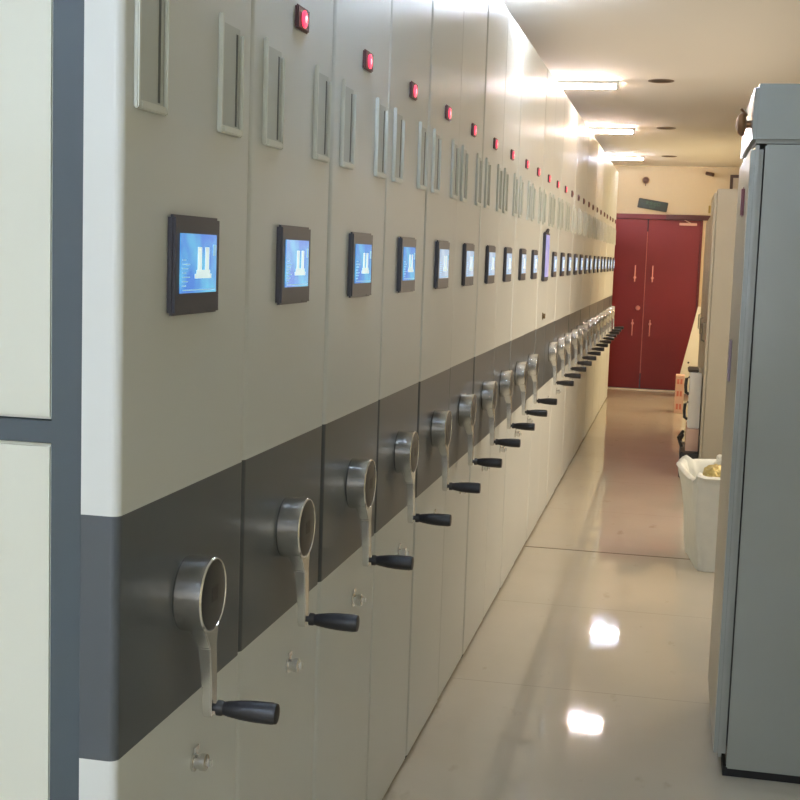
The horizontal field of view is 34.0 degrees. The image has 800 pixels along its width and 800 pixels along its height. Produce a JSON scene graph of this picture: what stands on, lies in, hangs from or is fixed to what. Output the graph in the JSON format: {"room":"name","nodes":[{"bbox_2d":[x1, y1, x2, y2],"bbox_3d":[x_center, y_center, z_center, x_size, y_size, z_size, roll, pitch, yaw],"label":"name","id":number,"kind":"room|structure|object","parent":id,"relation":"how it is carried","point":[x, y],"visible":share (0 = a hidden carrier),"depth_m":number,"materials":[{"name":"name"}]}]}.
{"room":"archive storage room","nodes":[
{"label":"archive storage room","id":0,"kind":"room"},
{"bbox_2d":[382,387,799,799],"bbox_3d":[0.348,0.862,6.749,4.220,0.080,19.700,3,6,12],"label":"floor","id":1,"kind":"structure","parent":0,"point":[584,676],"depth_m":5.10,"materials":[{"name":"tile"}]},
{"bbox_2d":[0,0,279,799],"bbox_3d":[-1.281,-0.019,2.259,2.257,2.550,0.534,3,6,12],"label":"shelving unit","id":2,"kind":"object","parent":1,"relation":"on","point":[124,124],"visible":1,"depth_m":1.86,"materials":[{"name":"metal"}]},
{"bbox_2d":[235,0,359,799],"bbox_3d":[-1.169,-0.073,2.781,2.257,2.550,0.534,3,6,12],"label":"shelving unit","id":3,"kind":"object","parent":1,"relation":"on","point":[290,85],"visible":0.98,"depth_m":2.54,"materials":[{"name":"beige metal"}]},
{"bbox_2d":[302,11,307,27],"bbox_3d":[-0.182,-0.733,2.518,0.005,0.033,0.033,3,6,12],"label":"indicator light","id":4,"kind":"object","parent":3,"relation":"attached to","point":[304,13],"depth_m":2.51,"materials":[{"name":"red plastic"}]},
{"bbox_2d":[312,0,413,799],"bbox_3d":[-1.055,-0.128,3.303,2.257,2.550,0.534,3,6,12],"label":"shelving unit","id":5,"kind":"object","parent":1,"relation":"on","point":[361,28],"visible":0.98,"depth_m":3.07,"materials":[{"name":"beige metal"}]},
{"bbox_2d":[368,54,372,68],"bbox_3d":[-0.068,-0.787,3.040,0.005,0.033,0.033,3,6,12],"label":"indicator light","id":6,"kind":"object","parent":5,"relation":"attached to","point":[370,56],"depth_m":3.03,"materials":[{"name":"red plastic"}]},
{"bbox_2d":[365,0,451,799],"bbox_3d":[-0.944,-0.182,3.825,2.257,2.550,0.534,3,6,12],"label":"shelving unit","id":7,"kind":"object","parent":1,"relation":"on","point":[397,456],"visible":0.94,"depth_m":3.60,"materials":[{"name":"beige metal"}]},
{"bbox_2d":[414,85,416,96],"bbox_3d":[0.043,-0.842,3.562,0.005,0.033,0.033,3,6,12],"label":"indicator light","id":8,"kind":"object","parent":7,"relation":"attached to","point":[415,86],"depth_m":3.55,"materials":[{"name":"red plastic"}]},
{"bbox_2d":[404,0,480,759],"bbox_3d":[-0.830,-0.236,4.348,2.257,2.550,0.534,3,6,12],"label":"shelving unit","id":9,"kind":"object","parent":1,"relation":"on","point":[434,417],"visible":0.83,"depth_m":4.12,"materials":[{"name":"beige metal"}]},
{"bbox_2d":[437,0,501,699],"bbox_3d":[-0.721,-0.290,4.870,2.257,2.550,0.534,3,6,12],"label":"shelving unit","id":10,"kind":"object","parent":1,"relation":"on","point":[462,403],"visible":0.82,"depth_m":4.65,"materials":[{"name":"beige metal"}]},
{"bbox_2d":[461,0,520,657],"bbox_3d":[-0.606,-0.345,5.392,2.257,2.550,0.534,3,6,12],"label":"shelving unit","id":11,"kind":"object","parent":1,"relation":"on","point":[484,387],"visible":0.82,"depth_m":5.16,"materials":[{"name":"beige metal"}]},
{"bbox_2d":[483,11,534,617],"bbox_3d":[-0.495,-0.399,5.915,2.257,2.550,0.534,3,6,12],"label":"shelving unit","id":12,"kind":"object","parent":1,"relation":"on","point":[504,377],"visible":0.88,"depth_m":5.69,"materials":[{"name":"beige metal"}]},
{"bbox_2d":[499,34,547,589],"bbox_3d":[-0.381,-0.453,6.437,2.257,2.550,0.534,3,6,12],"label":"shelving unit","id":13,"kind":"object","parent":1,"relation":"on","point":[519,367],"visible":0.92,"depth_m":6.21,"materials":[{"name":"beige metal"}]},
{"bbox_2d":[514,53,556,561],"bbox_3d":[-0.272,-0.508,6.960,2.257,2.550,0.534,3,6,12],"label":"shelving unit","id":14,"kind":"object","parent":1,"relation":"on","point":[532,359],"visible":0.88,"depth_m":6.75,"materials":[{"name":"beige metal"}]},
{"bbox_2d":[525,68,556,542],"bbox_3d":[-0.225,-0.566,7.496,2.118,2.550,0.534,3,6,12],"label":"shelving unit","id":15,"kind":"object","parent":1,"relation":"on","point":[551,88],"visible":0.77,"depth_m":7.24,"materials":[{"name":"metal"}]},
{"bbox_2d":[537,83,573,520],"bbox_3d":[-0.046,-0.616,8.004,2.257,2.550,0.534,3,6,12],"label":"shelving unit","id":16,"kind":"object","parent":1,"relation":"on","point":[551,348],"visible":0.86,"depth_m":7.78,"materials":[{"name":"beige metal"}]},
{"bbox_2d":[546,94,580,504],"bbox_3d":[0.068,-0.670,8.526,2.257,2.550,0.534,3,6,12],"label":"shelving unit","id":17,"kind":"object","parent":1,"relation":"on","point":[555,391],"visible":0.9,"depth_m":8.30,"materials":[{"name":"beige metal"}]},
{"bbox_2d":[554,105,585,489],"bbox_3d":[0.177,-0.725,9.049,2.257,2.550,0.534,3,6,12],"label":"shelving unit","id":18,"kind":"object","parent":1,"relation":"on","point":[574,127],"visible":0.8,"depth_m":8.83,"materials":[{"name":"beige metal"}]},
{"bbox_2d":[561,114,591,477],"bbox_3d":[0.292,-0.779,9.571,2.257,2.550,0.534,3,6,12],"label":"shelving unit","id":19,"kind":"object","parent":1,"relation":"on","point":[580,135],"visible":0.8,"depth_m":9.34,"materials":[{"name":"beige metal"}]},
{"bbox_2d":[568,122,596,465],"bbox_3d":[0.403,-0.833,10.093,2.257,2.550,0.534,3,6,12],"label":"shelving unit","id":20,"kind":"object","parent":1,"relation":"on","point":[577,325],"visible":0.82,"depth_m":9.88,"materials":[{"name":"beige metal"}]},
{"bbox_2d":[573,130,600,456],"bbox_3d":[0.516,-0.887,10.615,2.257,2.550,0.534,3,6,12],"label":"shelving unit","id":21,"kind":"object","parent":1,"relation":"on","point":[591,136],"visible":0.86,"depth_m":10.38,"materials":[{"name":"beige metal"}]},
{"bbox_2d":[579,137,603,445],"bbox_3d":[0.626,-0.942,11.138,2.257,2.550,0.534,3,6,12],"label":"shelving unit","id":22,"kind":"object","parent":1,"relation":"on","point":[595,146],"visible":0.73,"depth_m":10.93,"materials":[{"name":"beige metal"}]},
{"bbox_2d":[583,143,607,438],"bbox_3d":[0.741,-0.996,11.660,2.257,2.550,0.534,3,6,12],"label":"shelving unit","id":23,"kind":"object","parent":1,"relation":"on","point":[599,149],"visible":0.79,"depth_m":11.43,"materials":[{"name":"beige metal"}]},
{"bbox_2d":[588,149,610,429],"bbox_3d":[0.852,-1.050,12.183,2.257,2.550,0.534,3,6,12],"label":"shelving unit","id":24,"kind":"object","parent":1,"relation":"on","point":[603,152],"visible":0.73,"depth_m":11.96,"materials":[{"name":"beige metal"}]},
{"bbox_2d":[591,153,613,424],"bbox_3d":[0.966,-1.105,12.705,2.257,2.550,0.534,3,6,12],"label":"shelving unit","id":25,"kind":"object","parent":1,"relation":"on","point":[606,156],"visible":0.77,"depth_m":12.48,"materials":[{"name":"beige metal"}]},
{"bbox_2d":[595,158,616,416],"bbox_3d":[1.075,-1.159,13.227,2.257,2.550,0.534,3,6,12],"label":"shelving unit","id":26,"kind":"object","parent":1,"relation":"on","point":[609,161],"visible":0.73,"depth_m":13.03,"materials":[{"name":"beige metal"}]},
{"bbox_2d":[525,546,689,559],"bbox_3d":[1.540,0.843,6.914,1.758,0.001,0.010,3,6,12],"label":"trim","id":27,"kind":"structure","parent":1,"relation":"on","point":[525,546],"depth_m":7.00,"materials":[{"name":"beige tile"}]},
{"bbox_2d":[598,162,618,411],"bbox_3d":[1.190,-1.213,13.749,2.257,2.550,0.534,3,6,12],"label":"shelving unit","id":28,"kind":"object","parent":1,"relation":"on","point":[612,165],"visible":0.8,"depth_m":13.52,"materials":[{"name":"beige metal"}]},
{"bbox_2d":[602,167,621,404],"bbox_3d":[1.301,-1.268,14.272,2.257,2.550,0.534,3,6,12],"label":"shelving unit","id":29,"kind":"object","parent":1,"relation":"on","point":[614,173],"visible":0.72,"depth_m":14.06,"materials":[{"name":"beige metal"}]},
{"bbox_2d":[604,169,623,400],"bbox_3d":[1.415,-1.322,14.794,2.257,2.550,0.534,3,6,12],"label":"shelving unit","id":30,"kind":"object","parent":1,"relation":"on","point":[617,172],"visible":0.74,"depth_m":14.57,"materials":[{"name":"beige metal"}]},
{"bbox_2d":[674,400,682,413],"bbox_3d":[2.935,0.059,13.768,0.090,0.139,0.242,3,6,12],"label":"carton","id":31,"kind":"object","parent":1,"relation":"on","point":[678,404],"visible":0.98,"depth_m":13.65,"materials":[{"name":"beige cardboard"}]},
{"bbox_2d":[675,387,683,399],"bbox_3d":[2.939,-0.075,13.753,0.090,0.129,0.242,3,6,12],"label":"carton","id":32,"kind":"object","parent":31,"relation":"on","point":[679,392],"visible":0.88,"depth_m":13.64,"materials":[{"name":"beige cardboard"}]},
{"bbox_2d":[675,374,684,387],"bbox_3d":[2.943,-0.202,13.739,0.090,0.124,0.242,3,6,12],"label":"carton","id":33,"kind":"object","parent":32,"relation":"on","point":[679,383],"visible":0.99,"depth_m":13.62,"materials":[{"name":"beige cardboard"}]},
{"bbox_2d":[678,442,697,477],"bbox_3d":[2.162,0.448,9.811,0.136,0.188,0.604,3,6,12],"label":"case","id":34,"kind":"object","parent":1,"relation":"on","point":[694,455],"visible":0.34,"depth_m":9.53,"materials":[{"name":"black plastic"}]},
{"bbox_2d":[677,430,683,446],"bbox_3d":[2.098,0.284,9.776,0.054,0.110,0.299,3,6,12],"label":"coiled cable","id":35,"kind":"object","parent":34,"relation":"on","point":[680,436],"visible":1,"depth_m":9.67,"materials":[{"name":"black plastic"}]},
{"bbox_2d":[685,421,698,451],"bbox_3d":[2.191,0.268,9.817,0.094,0.166,0.520,3,6,12],"label":"carton","id":36,"kind":"object","parent":34,"relation":"on","point":[691,434],"visible":0.72,"depth_m":9.57,"materials":[{"name":"beige cardboard"}]},
{"bbox_2d":[683,366,701,428],"bbox_3d":[2.190,-0.031,9.807,0.124,0.430,0.500,3,6,12],"label":"equipment box","id":37,"kind":"object","parent":36,"relation":"on","point":[695,375],"visible":1,"depth_m":9.57,"materials":[{"name":"white plastic"}]},
{"bbox_2d":[680,306,700,391],"bbox_3d":[3.508,-0.553,15.226,0.536,1.066,0.026,3,6,12],"label":"leaning board","id":38,"kind":"object","parent":1,"relation":"on","point":[691,355],"visible":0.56,"depth_m":15.23,"materials":[{"name":"beige wood"}]},
{"bbox_2d":[676,455,719,571],"bbox_3d":[1.724,0.597,6.840,0.524,0.515,0.676,3,6,5],"label":"waste bin","id":39,"kind":"object","parent":1,"relation":"on","point":[700,492],"visible":0.48,"depth_m":6.61,"materials":[{"name":"white plastic"}]},
{"bbox_2d":[703,464,720,476],"bbox_3d":[1.623,0.391,6.724,0.154,0.122,0.146,3,6,12],"label":"wrapper","id":40,"kind":"object","parent":39,"relation":"in","point":[714,470],"visible":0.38,"depth_m":6.68,"materials":[{"name":"gold metal"}]},
{"bbox_2d":[712,454,721,464],"bbox_3d":[1.749,0.347,6.918,0.201,0.160,0.184,3,6,12],"label":"wrapper","id":41,"kind":"object","parent":39,"relation":"in","point":[719,457],"visible":0.12,"depth_m":6.90,"materials":[{"name":"white plastic"}]},
{"bbox_2d":[698,221,707,366],"bbox_3d":[2.957,-0.615,11.586,0.622,1.960,0.900,3,6,12],"label":"storage cabinet","id":42,"kind":"object","parent":1,"relation":"on","point":[701,313],"visible":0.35,"depth_m":11.58,"materials":[{"name":"beige metal"}]},
{"bbox_2d":[699,217,710,368],"bbox_3d":[2.760,-0.519,10.672,0.622,1.960,0.900,3,6,12],"label":"storage cabinet","id":43,"kind":"object","parent":1,"relation":"on","point":[708,231],"visible":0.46,"depth_m":10.65,"materials":[{"name":"beige metal"}]},
{"bbox_2d":[698,189,737,458],"bbox_3d":[2.566,-0.489,9.751,0.622,2.090,0.900,3,6,12],"label":"storage cabinet","id":44,"kind":"object","parent":1,"relation":"on","point":[715,340],"visible":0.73,"depth_m":9.35,"materials":[{"name":"beige metal"}]},
{"bbox_2d":[708,83,799,783],"bbox_3d":[1.378,0.098,4.176,0.721,2.075,0.760,3,6,12],"label":"tall cabinet","id":45,"kind":"object","parent":1,"relation":"on","point":[754,670],"visible":1,"depth_m":3.88,"materials":[{"name":"grey metal"}]},
{"bbox_2d":[502,0,799,166],"bbox_3d":[0.442,-1.919,6.439,4.220,0.080,19.700,3,6,12],"label":"ceiling","id":46,"kind":"structure","parent":0,"point":[715,53],"depth_m":7.60,"materials":[{"name":"paint"}]},
{"bbox_2d":[556,80,619,88],"bbox_3d":[0.843,-2.084,8.629,1.200,0.050,0.060,3,6,12],"label":"lamp","id":47,"kind":"object","parent":46,"relation":"attached to","point":[584,84],"visible":0.44,"depth_m":8.53,"materials":[{"name":"white plastic"}]},
{"bbox_2d":[588,127,634,133],"bbox_3d":[1.472,-2.388,11.557,1.200,0.050,0.060,3,6,12],"label":"lamp","id":48,"kind":"object","parent":46,"relation":"attached to","point":[592,129],"visible":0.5,"depth_m":11.46,"materials":[{"name":"white plastic"}]},
{"bbox_2d":[607,155,644,160],"bbox_3d":[2.107,-2.696,14.514,1.200,0.050,0.060,3,6,12],"label":"lamp","id":49,"kind":"object","parent":46,"relation":"attached to","point":[611,157],"visible":0.48,"depth_m":14.41,"materials":[{"name":"white plastic"}]},
{"bbox_2d":[648,79,673,82],"bbox_3d":[1.683,-2.054,8.421,0.168,0.006,0.168,3,6,12],"label":"recessed light","id":50,"kind":"object","parent":46,"relation":"in","point":[651,80],"visible":1,"depth_m":8.40,"materials":[{"name":"metal"}]},
{"bbox_2d":[657,127,675,128],"bbox_3d":[2.310,-2.358,11.339,0.168,0.006,0.168,3,6,12],"label":"recessed light","id":51,"kind":"object","parent":46,"relation":"in","point":[657,127],"visible":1,"depth_m":11.32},
{"bbox_2d":[614,165,739,306],"bbox_3d":[2.443,-1.520,16.126,4.220,2.720,0.100,3,6,12],"label":"wall","id":52,"kind":"structure","parent":0,"point":[686,190],"depth_m":15.79,"materials":[{"name":"paint"}]},
{"bbox_2d":[608,387,674,391],"bbox_3d":[2.942,-0.129,16.030,1.310,0.012,0.100,3,6,12],"label":"trim","id":53,"kind":"structure","parent":52,"relation":"attached to","point":[608,387],"depth_m":16.00,"materials":[{"name":"metal"}]},
{"bbox_2d":[642,177,649,185],"bbox_3d":[2.974,-2.647,15.808,0.090,0.115,0.068,3,6,12],"label":"fire alarm","id":54,"kind":"object","parent":52,"relation":"attached to","point":[645,180],"visible":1,"depth_m":15.79,"materials":[{"name":"red plastic"}]},
{"bbox_2d":[637,198,667,211],"bbox_3d":[3.063,-2.362,15.836,0.368,0.166,0.034,3,6,12],"label":"exit sign","id":55,"kind":"object","parent":52,"relation":"attached to","point":[642,203],"visible":1,"depth_m":15.82,"materials":[{"name":"green plastic"}]},
{"bbox_2d":[608,213,710,389],"bbox_3d":[3.012,-1.193,15.987,1.445,2.140,0.160,3,6,12],"label":"door","id":56,"kind":"structure","parent":52,"relation":"in","point":[670,291],"depth_m":15.96,"materials":[{"name":"metal"}]},
{"bbox_2d":[705,172,714,176],"bbox_3d":[3.695,-2.699,15.619,0.084,0.062,0.151,0,7,-14],"label":"security camera","id":57,"kind":"object","parent":52,"relation":"attached to","point":[706,173],"visible":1,"depth_m":15.58,"materials":[{"name":"black plastic"}]},
{"bbox_2d":[730,175,738,188],"bbox_3d":[4.138,-2.490,15.594,0.400,0.380,0.029,3,6,12],"label":"window","id":58,"kind":"structure","parent":52,"relation":"in","point":[734,179],"depth_m":15.61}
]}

